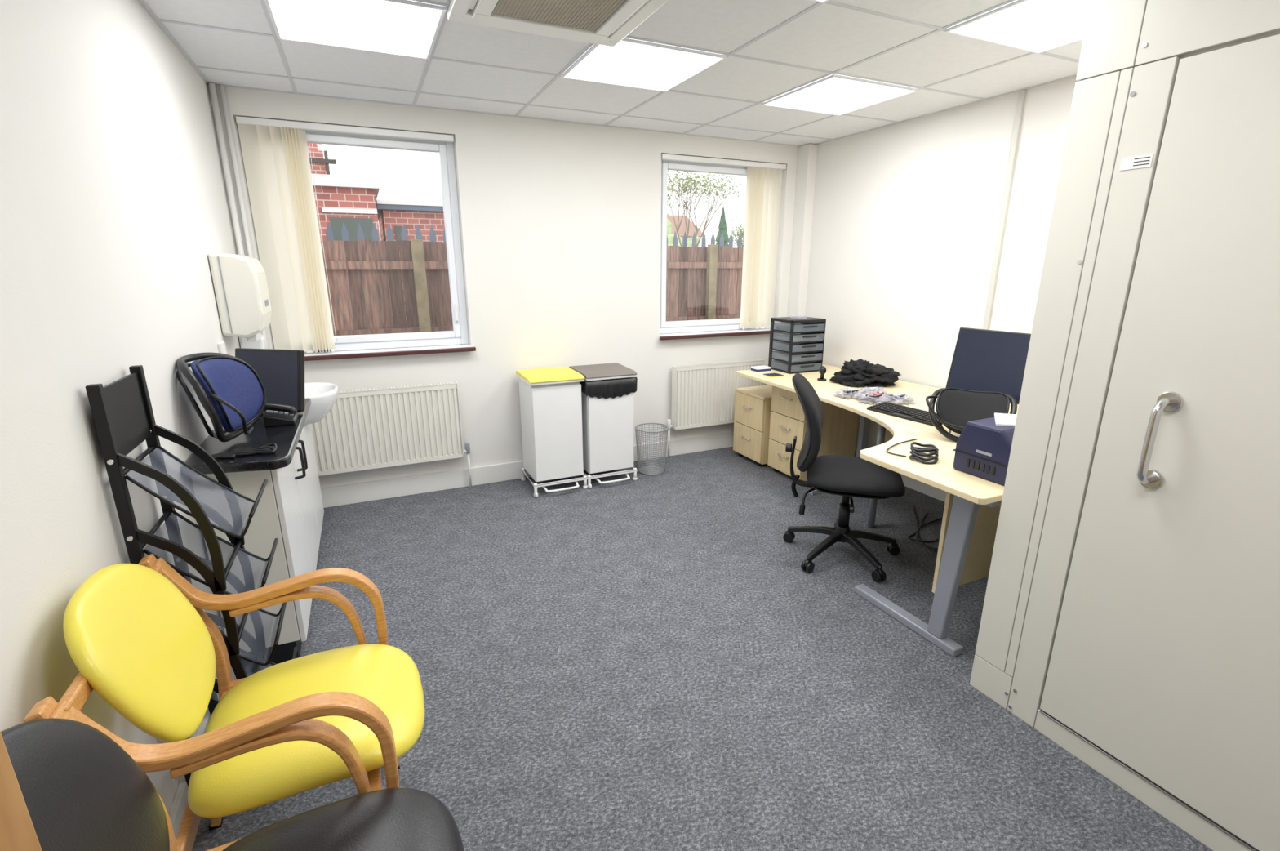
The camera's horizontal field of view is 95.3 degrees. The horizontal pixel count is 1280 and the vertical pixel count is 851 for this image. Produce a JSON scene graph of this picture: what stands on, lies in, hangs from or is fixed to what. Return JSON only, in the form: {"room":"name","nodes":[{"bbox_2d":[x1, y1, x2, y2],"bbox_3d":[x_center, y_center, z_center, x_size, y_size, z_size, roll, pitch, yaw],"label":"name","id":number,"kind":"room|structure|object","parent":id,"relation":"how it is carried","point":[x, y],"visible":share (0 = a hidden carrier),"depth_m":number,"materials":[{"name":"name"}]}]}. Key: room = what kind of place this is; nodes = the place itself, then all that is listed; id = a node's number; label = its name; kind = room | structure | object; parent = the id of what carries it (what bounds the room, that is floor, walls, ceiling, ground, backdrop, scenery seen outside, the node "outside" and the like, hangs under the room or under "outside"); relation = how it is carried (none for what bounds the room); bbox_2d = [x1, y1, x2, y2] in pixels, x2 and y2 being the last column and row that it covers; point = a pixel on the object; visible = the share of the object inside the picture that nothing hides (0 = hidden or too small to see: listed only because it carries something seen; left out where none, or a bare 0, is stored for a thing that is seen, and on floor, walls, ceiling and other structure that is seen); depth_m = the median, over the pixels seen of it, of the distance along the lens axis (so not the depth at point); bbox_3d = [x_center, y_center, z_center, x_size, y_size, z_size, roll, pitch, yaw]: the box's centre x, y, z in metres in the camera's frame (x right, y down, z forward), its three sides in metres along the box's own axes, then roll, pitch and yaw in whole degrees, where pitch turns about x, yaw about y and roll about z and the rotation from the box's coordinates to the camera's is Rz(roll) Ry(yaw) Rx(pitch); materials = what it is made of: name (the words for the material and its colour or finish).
{"room":"doctor's consulting room","nodes":[
{"label":"doctor's consulting room","id":0,"kind":"room"},
{"bbox_2d":[0,0,240,813],"bbox_3d":[-1.308,-0.052,1.298,0.100,2.395,4.600,-7,17,-24],"label":"wall","id":1,"kind":"structure","parent":0,"point":[114,205],"depth_m":1.38,"materials":[{"name":"paint"}]},
{"bbox_2d":[168,706,210,837],"bbox_3d":[-1.249,1.036,1.612,0.018,0.130,4.578,-7,17,-24],"label":"baseboard","id":2,"kind":"structure","parent":1,"relation":"attached to","point":[178,806],"depth_m":1.56,"materials":[{"name":"white paint"}]},
{"bbox_2d":[217,341,226,354],"bbox_3d":[-1.869,-0.236,2.648,0.024,0.282,0.084,-7,17,-24],"label":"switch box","id":3,"kind":"object","parent":1,"relation":"attached to","point":[221,345],"visible":0.15,"depth_m":2.59,"materials":[{"name":"white plastic"}]},
{"bbox_2d":[208,253,271,341],"bbox_3d":[-1.899,-0.614,2.803,0.176,0.404,0.326,-7,17,-24],"label":"paper towel dispenser","id":4,"kind":"object","parent":1,"relation":"attached to","point":[240,285],"visible":1,"depth_m":2.67,"materials":[{"name":"plastic"}]},
{"bbox_2d":[246,332,261,341],"bbox_3d":[-1.894,-0.441,2.864,0.040,0.040,0.160,-7,17,-24],"label":"towel","id":5,"kind":"object","parent":4,"relation":"hanging from","point":[254,338],"depth_m":2.80,"materials":[{"name":"paper"}]},
{"bbox_2d":[238,333,266,348],"bbox_3d":[-2.031,-0.417,3.079,0.118,0.159,0.100,-7,17,-24],"label":"soap dispenser","id":6,"kind":"object","parent":1,"relation":"attached to","point":[260,343],"visible":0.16,"depth_m":3.03,"materials":[{"name":"white plastic"}]},
{"bbox_2d":[137,0,1079,146],"bbox_3d":[0.514,-1.429,1.802,3.920,0.004,4.600,-7,17,-24],"label":"ceiling grid","id":7,"kind":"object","parent":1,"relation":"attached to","point":[158,21],"depth_m":2.82,"materials":[{"name":"white metal"}]},
{"bbox_2d":[207,84,798,488],"bbox_3d":[-0.511,-0.856,4.238,4.120,2.395,0.250,-7,17,-24],"label":"wall","id":8,"kind":"structure","parent":0,"point":[560,221],"depth_m":3.98,"materials":[{"name":"paint"}]},
{"bbox_2d":[208,83,267,348],"bbox_3d":[-2.181,-0.665,3.303,0.065,2.260,0.028,-10,18,-33],"label":"pipes","id":9,"kind":"object","parent":8,"relation":"attached to","point":[211,86],"visible":0.34,"depth_m":3.10,"materials":[{"name":"white metal"}]},
{"bbox_2d":[236,123,468,352],"bbox_3d":[-1.687,-1.115,3.587,1.135,1.283,0.070,-7,17,-24],"label":"frame","id":10,"kind":"object","parent":8,"relation":"attached to","point":[464,340],"visible":0.26,"depth_m":3.73,"materials":[{"name":"white plastic"}]},
{"bbox_2d":[306,133,461,342],"bbox_3d":[-1.680,-1.111,3.573,1.035,1.183,0.062,-7,17,-24],"label":"window","id":11,"kind":"structure","parent":8,"relation":"in","point":[313,138],"depth_m":3.66,"materials":[{"name":"white plastic"}]},
{"bbox_2d":[235,115,453,352],"bbox_3d":[-1.646,-1.093,3.502,1.115,1.270,0.061,-7,17,-24],"label":"vertical blind","id":12,"kind":"object","parent":11,"relation":"attached to","point":[275,153],"visible":0.94,"depth_m":3.33,"materials":[{"name":"beige fabric"}]},
{"bbox_3d":[-1.214,-0.714,3.861,0.020,0.060,0.018,-7,17,-24],"label":"window","id":13,"kind":"structure","parent":11,"relation":"attached to","visible":0},
{"bbox_2d":[454,303,457,320],"bbox_3d":[-1.207,-0.744,3.837,0.016,0.110,0.015,-7,17,-24],"label":"lever","id":14,"kind":"object","parent":13,"relation":"attached to","point":[455,304],"visible":1,"depth_m":3.83,"materials":[{"name":"white plastic"}]},
{"bbox_2d":[304,344,471,355],"bbox_3d":[-1.648,-0.463,3.678,1.135,0.022,0.115,-7,17,-24],"label":"board","id":15,"kind":"object","parent":8,"relation":"attached to","point":[455,345],"visible":0.44,"depth_m":3.69,"materials":[{"name":"white wood"}]},
{"bbox_2d":[304,346,475,360],"bbox_3d":[-1.618,-0.440,3.619,1.175,0.026,0.025,-7,17,-24],"label":"nosing","id":16,"kind":"object","parent":15,"relation":"attached to","point":[464,348],"visible":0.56,"depth_m":3.63,"materials":[{"name":"brown wood"}]},
{"bbox_2d":[311,381,471,488],"bbox_3d":[-1.632,0.126,3.762,1.032,0.751,0.102,-7,17,-24],"label":"radiator","id":17,"kind":"object","parent":8,"relation":"attached to","point":[380,427],"visible":0.73,"depth_m":3.70,"materials":[{"name":"beige metal"}]},
{"bbox_2d":[337,381,457,393],"bbox_3d":[-1.626,-0.229,3.650,0.920,0.006,0.066,-7,17,-24],"label":"grille","id":18,"kind":"object","parent":17,"relation":"attached to","point":[453,384],"depth_m":3.69,"materials":[{"name":"beige metal"}]},
{"bbox_2d":[320,431,733,507],"bbox_3d":[-0.453,0.269,4.418,3.920,0.130,0.022,-7,17,-24],"label":"baseboard","id":19,"kind":"structure","parent":8,"relation":"attached to","point":[335,495],"depth_m":4.03,"materials":[{"name":"white paint"}]},
{"bbox_2d":[660,162,746,327],"bbox_3d":[0.611,-1.393,4.603,1.010,1.183,0.062,-7,17,-24],"label":"window","id":20,"kind":"structure","parent":8,"relation":"in","point":[665,166],"depth_m":4.42,"materials":[{"name":"white plastic"}]},
{"bbox_2d":[661,153,786,329],"bbox_3d":[0.645,-1.375,4.532,1.090,1.270,0.060,-7,17,-24],"label":"vertical blind","id":21,"kind":"object","parent":20,"relation":"attached to","point":[763,180],"visible":0.98,"depth_m":4.64,"materials":[{"name":"beige fabric"}]},
{"bbox_2d":[659,160,765,333],"bbox_3d":[0.604,-1.396,4.617,1.110,1.283,0.070,-7,17,-24],"label":"frame","id":22,"kind":"object","parent":8,"relation":"attached to","point":[724,326],"visible":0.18,"depth_m":4.58,"materials":[{"name":"white plastic"}]},
{"bbox_2d":[659,328,770,336],"bbox_3d":[0.643,-0.745,4.708,1.110,0.022,0.115,-7,17,-24],"label":"board","id":23,"kind":"object","parent":8,"relation":"attached to","point":[761,329],"visible":0.33,"depth_m":4.68,"materials":[{"name":"white wood"}]},
{"bbox_2d":[659,330,776,340],"bbox_3d":[0.672,-0.722,4.649,1.150,0.026,0.025,-7,17,-24],"label":"nosing","id":24,"kind":"object","parent":23,"relation":"attached to","point":[758,332],"visible":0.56,"depth_m":4.60,"materials":[{"name":"wood"}]},
{"bbox_2d":[666,358,764,457],"bbox_3d":[0.633,-0.148,4.782,0.932,0.741,0.102,-7,17,-24],"label":"radiator","id":25,"kind":"object","parent":8,"relation":"attached to","point":[704,394],"visible":0.69,"depth_m":4.66,"materials":[{"name":"beige metal"}]},
{"bbox_2d":[674,358,764,367],"bbox_3d":[0.640,-0.498,4.672,0.820,0.006,0.066,-7,17,-24],"label":"grille","id":26,"kind":"object","parent":25,"relation":"attached to","point":[751,362],"depth_m":4.67,"materials":[{"name":"beige metal"}]},
{"bbox_2d":[144,0,1082,146],"bbox_3d":[0.482,-1.497,1.854,4.120,0.100,4.950,-7,17,-24],"label":"ceiling","id":27,"kind":"structure","parent":0,"point":[828,37],"depth_m":2.74,"materials":[{"name":"tile"}]},
{"bbox_2d":[264,0,445,59],"bbox_3d":[-1.089,-1.543,2.243,0.584,0.010,0.584,-7,17,-24],"label":"frame","id":28,"kind":"object","parent":27,"relation":"attached to","point":[442,8],"visible":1,"depth_m":2.29,"materials":[{"name":"white plastic"}]},
{"bbox_2d":[268,0,441,57],"bbox_3d":[-1.089,-1.544,2.243,0.560,0.005,0.560,-7,17,-24],"label":"ceiling light","id":29,"kind":"object","parent":28,"relation":"attached to","point":[380,25],"visible":1,"depth_m":2.23,"materials":[{"name":"white plastic"}]},
{"bbox_2d":[447,0,668,47],"bbox_3d":[-0.268,-1.456,1.989,0.660,0.039,0.660,-7,17,-24],"label":"air conditioner","id":30,"kind":"object","parent":27,"relation":"attached to","point":[599,22],"depth_m":2.10,"materials":[{"name":"beige plastic"}]},
{"bbox_2d":[560,37,727,92],"bbox_3d":[-0.001,-1.676,2.732,0.584,0.010,0.584,-7,17,-24],"label":"frame","id":31,"kind":"object","parent":27,"relation":"attached to","point":[593,47],"visible":0.82,"depth_m":2.58,"materials":[{"name":"white plastic"}]},
{"bbox_2d":[564,40,721,90],"bbox_3d":[-0.001,-1.678,2.732,0.560,0.005,0.560,-7,17,-24],"label":"ceiling light","id":32,"kind":"object","parent":31,"relation":"attached to","point":[628,64],"visible":0.86,"depth_m":2.71,"materials":[{"name":"white plastic"}]},
{"bbox_2d":[808,0,829,4],"bbox_3d":[0.506,-1.389,1.683,0.584,0.010,0.584,-7,17,-24],"label":"frame","id":33,"kind":"object","parent":27,"relation":"attached to","point":[816,1],"visible":1,"depth_m":2.04,"materials":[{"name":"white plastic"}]},
{"bbox_2d":[761,74,919,115],"bbox_3d":[1.087,-1.810,3.222,0.584,0.010,0.584,-7,17,-24],"label":"frame","id":34,"kind":"object","parent":27,"relation":"attached to","point":[842,77],"visible":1,"depth_m":3.06,"materials":[{"name":"white plastic"}]},
{"bbox_2d":[766,77,913,114],"bbox_3d":[1.087,-1.812,3.221,0.560,0.005,0.560,-7,17,-24],"label":"ceiling light","id":35,"kind":"object","parent":34,"relation":"attached to","point":[836,95],"visible":1,"depth_m":3.19,"materials":[{"name":"white plastic"}]},
{"bbox_2d":[944,0,1083,53],"bbox_3d":[1.594,-1.523,2.173,0.584,0.010,0.584,-7,17,-24],"label":"frame","id":36,"kind":"object","parent":27,"relation":"attached to","point":[948,30],"visible":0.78,"depth_m":2.31,"materials":[{"name":"white plastic"}]},
{"bbox_2d":[951,0,1089,51],"bbox_3d":[1.594,-1.525,2.172,0.560,0.005,0.560,-7,17,-24],"label":"ceiling light","id":37,"kind":"object","parent":36,"relation":"attached to","point":[1037,25],"visible":0.8,"depth_m":2.25,"materials":[{"name":"white plastic"}]},
{"bbox_2d":[191,446,1213,850],"bbox_3d":[0.482,0.909,2.512,4.120,0.100,4.950,-7,17,-24],"label":"floor","id":38,"kind":"structure","parent":0,"point":[647,663],"depth_m":2.16,"materials":[{"name":"carpet"}]},
{"bbox_2d":[0,730,42,850],"bbox_3d":[-0.388,0.465,0.082,0.042,2.020,0.796,-4,16,-13],"label":"leaf","id":39,"kind":"object","parent":38,"relation":"on","point":[17,830],"visible":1,"depth_m":0.43,"materials":[{"name":"brown wood"}]},
{"bbox_2d":[85,364,297,786],"bbox_3d":[-1.166,0.451,1.667,0.314,1.230,0.317,-7,17,-24],"label":"display rack","id":40,"kind":"object","parent":38,"relation":"on","point":[122,410],"visible":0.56,"depth_m":1.57,"materials":[{"name":"black metal"}]},
{"bbox_2d":[127,446,254,534],"bbox_3d":[-1.180,0.173,1.585,0.235,0.200,0.261,-7,17,-24],"label":"shelf","id":41,"kind":"object","parent":40,"relation":"attached to","point":[227,510],"depth_m":1.59,"materials":[{"name":"clear plastic"}]},
{"bbox_2d":[145,511,268,593],"bbox_3d":[-1.180,0.361,1.636,0.235,0.201,0.261,-7,17,-24],"label":"shelf","id":42,"kind":"object","parent":40,"relation":"attached to","point":[244,571],"depth_m":1.63,"materials":[{"name":"clear plastic"}]},
{"bbox_2d":[183,575,281,662],"bbox_3d":[-1.180,0.549,1.688,0.235,0.201,0.261,-7,17,-24],"label":"shelf","id":43,"kind":"object","parent":40,"relation":"attached to","point":[258,631],"depth_m":1.70,"materials":[{"name":"clear plastic"}]},
{"bbox_2d":[210,657,274,700],"bbox_3d":[-1.180,0.738,1.739,0.235,0.200,0.261,-7,17,-24],"label":"shelf","id":44,"kind":"object","parent":40,"relation":"attached to","point":[250,668],"depth_m":1.75,"materials":[{"name":"black metal"}]},
{"bbox_2d":[23,553,425,850],"bbox_3d":[-0.823,0.707,1.369,0.594,0.893,0.581,-7,17,-24],"label":"armchair","id":45,"kind":"object","parent":38,"relation":"on","point":[140,636],"visible":0.87,"depth_m":1.20,"materials":[{"name":"yellow leather"}]},
{"bbox_2d":[0,717,464,850],"bbox_3d":[-0.574,0.830,0.921,0.598,0.893,0.461,-7,17,-24],"label":"chair","id":46,"kind":"object","parent":38,"relation":"on","point":[81,790],"visible":0.96,"depth_m":0.89,"materials":[{"name":"black leather"}]},
{"bbox_2d":[185,398,319,663],"bbox_3d":[-1.552,0.420,2.483,0.313,0.860,1.048,-7,17,-24],"label":"base cabinet","id":47,"kind":"object","parent":38,"relation":"on","point":[285,511],"visible":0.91,"depth_m":2.17,"materials":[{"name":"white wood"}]},
{"bbox_2d":[185,398,311,474],"bbox_3d":[-1.552,0.021,2.374,0.313,0.034,1.048,-7,17,-24],"label":"countertop","id":48,"kind":"structure","parent":47,"relation":"on","point":[286,437],"depth_m":2.10,"materials":[{"name":"black stone"}]},
{"bbox_2d":[176,352,266,441],"bbox_3d":[-1.504,-0.094,2.089,0.224,0.313,0.388,-6,16,-20],"label":"support","id":49,"kind":"object","parent":48,"relation":"on","point":[230,391],"visible":1,"depth_m":2.10,"materials":[{"name":"blue fabric"}]},
{"bbox_2d":[191,358,263,432],"bbox_3d":[-1.504,-0.109,2.112,0.131,0.265,0.304,-2,15,-7],"label":"cushion","id":50,"kind":"object","parent":49,"relation":"on","point":[233,380],"depth_m":2.13,"materials":[{"name":"blue fabric"}]},
{"bbox_2d":[211,442,277,458],"bbox_3d":[-1.362,0.088,2.010,0.197,0.026,0.072,-7,17,-24],"label":"cables","id":51,"kind":"object","parent":48,"relation":"on","point":[266,449],"visible":0.95,"depth_m":2.01,"materials":[{"name":"black plastic"}]},
{"bbox_2d":[235,347,304,414],"bbox_3d":[-1.647,-0.200,2.596,0.330,0.275,0.180,3,16,10],"label":"desktop monitor","id":52,"kind":"object","parent":48,"relation":"on","point":[281,372],"visible":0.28,"depth_m":2.57,"materials":[{"name":"black plastic"}]},
{"bbox_2d":[262,402,297,426],"bbox_3d":[-1.496,-0.061,2.429,0.130,0.096,0.150,-7,17,-24],"label":"desk telephone","id":53,"kind":"object","parent":48,"relation":"on","point":[275,414],"visible":0.96,"depth_m":2.38,"materials":[{"name":"black plastic"}]},
{"bbox_2d":[304,382,337,424],"bbox_3d":[-1.804,-0.184,3.041,0.410,0.328,0.400,-7,17,-24],"label":"basin","id":54,"kind":"object","parent":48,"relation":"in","point":[322,395],"visible":0.23,"depth_m":3.02,"materials":[{"name":"white ceramic"}]},
{"bbox_2d":[302,423,324,539],"bbox_3d":[-1.883,0.322,3.144,0.238,0.700,0.425,-7,17,-24],"label":"base cabinet","id":55,"kind":"object","parent":38,"relation":"on","point":[307,431],"visible":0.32,"depth_m":3.15,"materials":[{"name":"white laminate"}]},
{"bbox_2d":[515,366,587,497],"bbox_3d":[-0.601,0.033,4.006,0.382,0.803,0.420,-7,17,-24],"label":"pedal bin","id":56,"kind":"object","parent":38,"relation":"on","point":[551,404],"visible":1,"depth_m":3.88,"materials":[{"name":"white metal"}]},
{"bbox_2d":[568,362,637,488],"bbox_3d":[-0.256,-0.010,4.161,0.382,0.803,0.420,-7,17,-24],"label":"pedal bin","id":57,"kind":"object","parent":38,"relation":"on","point":[607,389],"visible":0.88,"depth_m":4.02,"materials":[{"name":"white metal"}]},
{"bbox_2d":[635,422,668,475],"bbox_3d":[0.086,0.177,4.346,0.250,0.345,0.250,-7,17,-24],"label":"basket","id":58,"kind":"object","parent":38,"relation":"on","point":[651,469],"visible":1,"depth_m":4.31,"materials":[{"name":"grey metal"}]},
{"bbox_2d":[733,384,772,466],"bbox_3d":[1.029,-0.007,4.619,0.487,0.555,0.376,-7,17,-24],"label":"drawer pedestal","id":59,"kind":"object","parent":38,"relation":"on","point":[753,404],"visible":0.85,"depth_m":4.48,"materials":[{"name":"brown wood"}]},
{"bbox_2d":[767,385,858,480],"bbox_3d":[1.247,0.021,4.252,0.517,0.695,0.376,-7,17,-24],"label":"drawer pedestal","id":60,"kind":"object","parent":38,"relation":"on","point":[788,420],"visible":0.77,"depth_m":4.13,"materials":[{"name":"brown wood"}]},
{"bbox_2d":[782,373,905,582],"bbox_3d":[1.056,0.224,3.008,0.596,0.959,0.605,8,17,28],"label":"office chair","id":61,"kind":"object","parent":38,"relation":"on","point":[847,477],"visible":1,"depth_m":2.92,"materials":[{"name":"black plastic"}]},
{"bbox_2d":[804,559,812,567],"bbox_3d":[0.846,0.697,2.940,0.048,0.048,0.020,-12,19,-36],"label":"hood","id":62,"kind":"object","parent":61,"relation":"attached to","point":[807,562],"depth_m":2.92,"materials":[{"name":"black plastic"}]},
{"bbox_2d":[875,568,884,577],"bbox_3d":[1.168,0.721,2.851,0.020,0.048,0.048,-6,16,-19],"label":"hood","id":63,"kind":"object","parent":61,"relation":"attached to","point":[878,572],"depth_m":2.83,"materials":[{"name":"black plastic"}]},
{"bbox_2d":[888,542,898,547],"bbox_3d":[1.355,0.648,3.119,0.048,0.048,0.020,-1,15,-2],"label":"hood","id":64,"kind":"object","parent":61,"relation":"attached to","point":[891,544],"depth_m":3.10,"materials":[{"name":"black plastic"}]},
{"bbox_2d":[736,364,1018,656],"bbox_3d":[1.309,0.201,3.431,1.475,0.781,2.445,-7,17,-24],"label":"desk","id":65,"kind":"object","parent":38,"relation":"on","point":[972,504],"depth_m":2.46,"materials":[{"name":"brown wood"}]},
{"bbox_2d":[751,364,771,373],"bbox_3d":[0.895,-0.415,4.323,0.122,0.040,0.082,-7,17,-24],"label":"box","id":66,"kind":"object","parent":65,"relation":"on","point":[757,369],"visible":1,"depth_m":4.30,"materials":[{"name":"white cardboard"}]},
{"bbox_2d":[763,373,784,377],"bbox_3d":[0.954,-0.359,4.172,0.110,0.010,0.100,-7,17,-24],"label":"notepad","id":67,"kind":"object","parent":65,"relation":"on","point":[770,375],"visible":1,"depth_m":4.15,"materials":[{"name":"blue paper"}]},
{"bbox_2d":[768,315,826,373],"bbox_3d":[1.174,-0.615,4.361,0.300,0.405,0.274,-7,17,-24],"label":"drawer unit","id":68,"kind":"object","parent":65,"relation":"on","point":[798,345],"visible":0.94,"depth_m":4.28,"materials":[{"name":"black plastic"}]},
{"bbox_2d":[817,365,826,381],"bbox_3d":[1.249,-0.357,3.995,0.060,0.100,0.060,-7,17,-24],"label":"webcam","id":69,"kind":"object","parent":65,"relation":"on","point":[822,370],"visible":1,"depth_m":3.98,"materials":[{"name":"black plastic"}]},
{"bbox_2d":[829,358,900,387],"bbox_3d":[1.505,-0.366,3.916,0.440,0.160,0.417,5,16,17],"label":"clothes","id":70,"kind":"object","parent":65,"relation":"on","point":[860,372],"visible":1,"depth_m":3.82,"materials":[{"name":"fabric"}]},
{"bbox_2d":[843,386,905,399],"bbox_3d":[1.388,-0.184,3.446,0.372,0.057,0.421,-7,17,-24],"label":"bags","id":71,"kind":"object","parent":65,"relation":"on","point":[873,393],"visible":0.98,"depth_m":3.40,"materials":[{"name":"white"}]},
{"bbox_2d":[866,401,942,426],"bbox_3d":[1.405,-0.066,3.063,0.150,0.031,0.400,-9,18,-29],"label":"keyboard","id":72,"kind":"object","parent":65,"relation":"on","point":[913,414],"visible":0.8,"depth_m":3.06,"materials":[{"name":"black plastic"}]},
{"bbox_2d":[925,387,1017,441],"bbox_3d":[1.489,-0.043,2.636,0.349,0.217,0.310,10,18,32],"label":"support","id":73,"kind":"object","parent":65,"relation":"on","point":[954,406],"visible":0.74,"depth_m":2.62,"materials":[{"name":"black plastic"}]},
{"bbox_2d":[935,389,1009,434],"bbox_3d":[1.497,-0.060,2.638,0.284,0.171,0.216,10,18,32],"label":"cushion","id":74,"kind":"object","parent":73,"relation":"on","point":[954,406],"depth_m":2.62,"materials":[{"name":"black fabric"}]},
{"bbox_2d":[952,417,1014,485],"bbox_3d":[1.384,0.083,2.196,0.289,0.200,0.234,-7,17,-24],"label":"printer","id":75,"kind":"object","parent":65,"relation":"on","point":[983,447],"visible":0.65,"depth_m":2.13,"materials":[{"name":"plastic"}]},
{"bbox_2d":[994,413,1017,426],"bbox_3d":[1.393,-0.020,2.184,0.112,0.006,0.203,8,17,28],"label":"leaflet","id":76,"kind":"object","parent":75,"relation":"on","point":[1001,419],"visible":0.64,"depth_m":2.18,"materials":[{"name":"paper"}]},
{"bbox_2d":[945,327,1031,404],"bbox_3d":[1.766,-0.223,2.832,0.180,0.454,0.540,-8,17,-28],"label":"desktop monitor","id":77,"kind":"object","parent":65,"relation":"on","point":[984,359],"visible":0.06,"depth_m":2.87,"materials":[{"name":"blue plastic"}]},
{"bbox_2d":[907,505,941,551],"bbox_3d":[1.718,0.477,3.363,0.457,0.318,0.607,-7,17,-24],"label":"floor cables","id":78,"kind":"object","parent":38,"relation":"on","point":[919,526],"visible":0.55,"depth_m":3.33,"materials":[{"name":"black plastic"}]},
{"bbox_2d":[969,0,1279,850],"bbox_3d":[2.203,-0.067,1.363,1.511,2.390,1.732,-7,17,-24],"label":"cupboard","id":79,"kind":"object","parent":38,"relation":"on","point":[1131,615],"visible":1,"depth_m":1.54,"materials":[{"name":"laminate"}]},
{"bbox_2d":[1133,156,1150,165],"bbox_3d":[1.301,-0.685,1.514,0.001,0.018,0.035,-7,17,-24],"label":"print","id":80,"kind":"object","parent":79,"relation":"attached to","point":[1137,161],"depth_m":1.51,"materials":[{"name":"black plastic"}]},
{"bbox_2d":[805,76,1078,448],"bbox_3d":[2.336,-0.500,2.937,0.100,2.395,4.600,-7,17,-24],"label":"wall","id":81,"kind":"structure","parent":0,"point":[905,219],"depth_m":3.72,"materials":[{"name":"paint"}]},
{"bbox_2d":[786,143,817,316],"bbox_3d":[1.307,-1.085,4.837,0.085,2.260,0.130,-7,17,-24],"label":"trim corner boxing","id":82,"kind":"structure","parent":81,"relation":"attached to","point":[807,153],"depth_m":4.67,"materials":[{"name":"white paint"}]},
{"bbox_2d":[853,448,946,502],"bbox_3d":[1.915,0.391,3.971,0.018,0.130,2.818,-7,17,-24],"label":"baseboard","id":83,"kind":"structure","parent":81,"relation":"attached to","point":[922,487],"depth_m":3.95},
{"bbox_2d":[982,89,1026,329],"bbox_3d":[2.037,-1.170,3.273,0.018,1.270,0.030,-7,17,-24],"label":"cable trunking","id":84,"kind":"object","parent":81,"relation":"attached to","point":[1021,98],"visible":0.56,"depth_m":3.25,"materials":[{"name":"plastic"}]},
{"label":"outside","id":85,"kind":"structure","parent":0,"visible":0},
{"bbox_3d":[-3.610,-5.071,25.037,45.000,0.150,40.750,-7,17,-24],"label":"ground","id":86,"kind":"structure","parent":85,"visible":0},
{"bbox_2d":[310,162,326,174],"bbox_3d":[-10.469,-4.955,16.462,3.550,4.150,4.000,-7,17,-24],"label":"wall","id":87,"kind":"structure","parent":86,"relation":"on","point":[317,168],"depth_m":14.85,"materials":[{"name":"red brick"}]},
{"bbox_2d":[306,142,324,163],"bbox_3d":[-8.453,-7.129,15.126,0.400,0.750,0.600,-7,17,-24],"label":"chimney","id":88,"kind":"object","parent":87,"relation":"on","point":[316,149],"visible":0.21,"depth_m":14.90,"materials":[{"name":"red brick"}]},
{"bbox_2d":[309,157,336,164],"bbox_3d":[-9.489,-6.528,14.160,3.800,0.100,0.100,-7,17,-24],"label":"gutter","id":89,"kind":"object","parent":87,"relation":"attached to","point":[313,160],"visible":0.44,"depth_m":14.78,"materials":[{"name":"plastic"}]},
{"bbox_2d":[323,146,330,174],"bbox_3d":[-7.967,-4.931,15.333,0.080,4.400,0.080,-7,17,-24],"label":"drain pipe","id":90,"kind":"object","parent":87,"relation":"attached to","point":[326,156],"visible":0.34,"depth_m":14.81,"materials":[{"name":"plastic"}]},
{"bbox_2d":[311,173,382,328],"bbox_3d":[-7.790,-2.900,10.884,5.600,3.130,3.200,-7,17,-24],"label":"brick outbuilding","id":91,"kind":"structure","parent":86,"relation":"on","point":[349,200],"depth_m":10.18,"materials":[{"name":"red brick"}]},
{"bbox_2d":[376,199,444,326],"bbox_3d":[-4.371,-3.813,14.563,3.800,2.950,3.220,-7,17,-24],"label":"brick outbuilding","id":92,"kind":"structure","parent":86,"relation":"on","point":[396,213],"depth_m":12.46,"materials":[{"name":"brick"}]},
{"bbox_2d":[325,221,742,329],"bbox_3d":[0.176,-1.677,8.349,15.500,2.110,0.050,-7,17,-24],"label":"fence","id":93,"kind":"object","parent":86,"relation":"on","point":[329,233],"visible":0.12,"depth_m":6.78,"materials":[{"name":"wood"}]},
{"bbox_2d":[314,239,759,352],"bbox_3d":[0.004,-1.209,7.052,14.026,1.890,0.145,-7,17,-24],"label":"fence","id":94,"kind":"object","parent":86,"relation":"on","point":[703,283],"visible":0.07,"depth_m":5.93,"materials":[{"name":"brown wood"}]},
{"bbox_2d":[666,217,701,247],"bbox_3d":[-0.395,-5.704,20.675,8.386,3.372,1.446,-7,17,-24],"label":"hedge","id":95,"kind":"object","parent":86,"relation":"on","point":[669,226],"visible":0.02,"depth_m":20.99,"materials":[{"name":"green plant"}]},
{"bbox_2d":[666,214,706,247],"bbox_3d":[0.279,-6.764,24.023,3.600,3.650,3.400,-7,17,-24],"label":"bungalow","id":96,"kind":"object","parent":86,"relation":"on","point":[682,228],"visible":0.1,"depth_m":23.30,"materials":[{"name":"brown tile"}]},
{"bbox_2d":[666,170,712,238],"bbox_3d":[0.503,-5.206,16.788,2.504,4.463,3.255,-7,17,-24],"label":"tree","id":97,"kind":"object","parent":86,"relation":"on","point":[686,183],"visible":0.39,"depth_m":16.25,"materials":[{"name":"green plant"}]},
{"bbox_2d":[666,169,743,246],"bbox_3d":[1.655,-5.619,18.166,3.054,4.534,2.468,-1,15,-3],"label":"tree","id":98,"kind":"object","parent":86,"relation":"on","point":[710,184],"visible":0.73,"depth_m":17.85,"materials":[{"name":"green plant"}]},
{"bbox_2d":[715,205,728,246],"bbox_3d":[2.249,-4.390,16.141,1.254,3.230,1.212,9,18,29],"label":"conifer tree","id":99,"kind":"object","parent":86,"relation":"on","point":[722,228],"visible":0.2,"depth_m":15.81,"materials":[{"name":"green plant"}]},
{"bbox_2d":[728,217,744,247],"bbox_3d":[3.554,-5.583,20.304,1.777,3.336,2.349,11,19,35],"label":"tree","id":100,"kind":"object","parent":86,"relation":"on","point":[741,232],"visible":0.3,"depth_m":19.73,"materials":[{"name":"green plant"}]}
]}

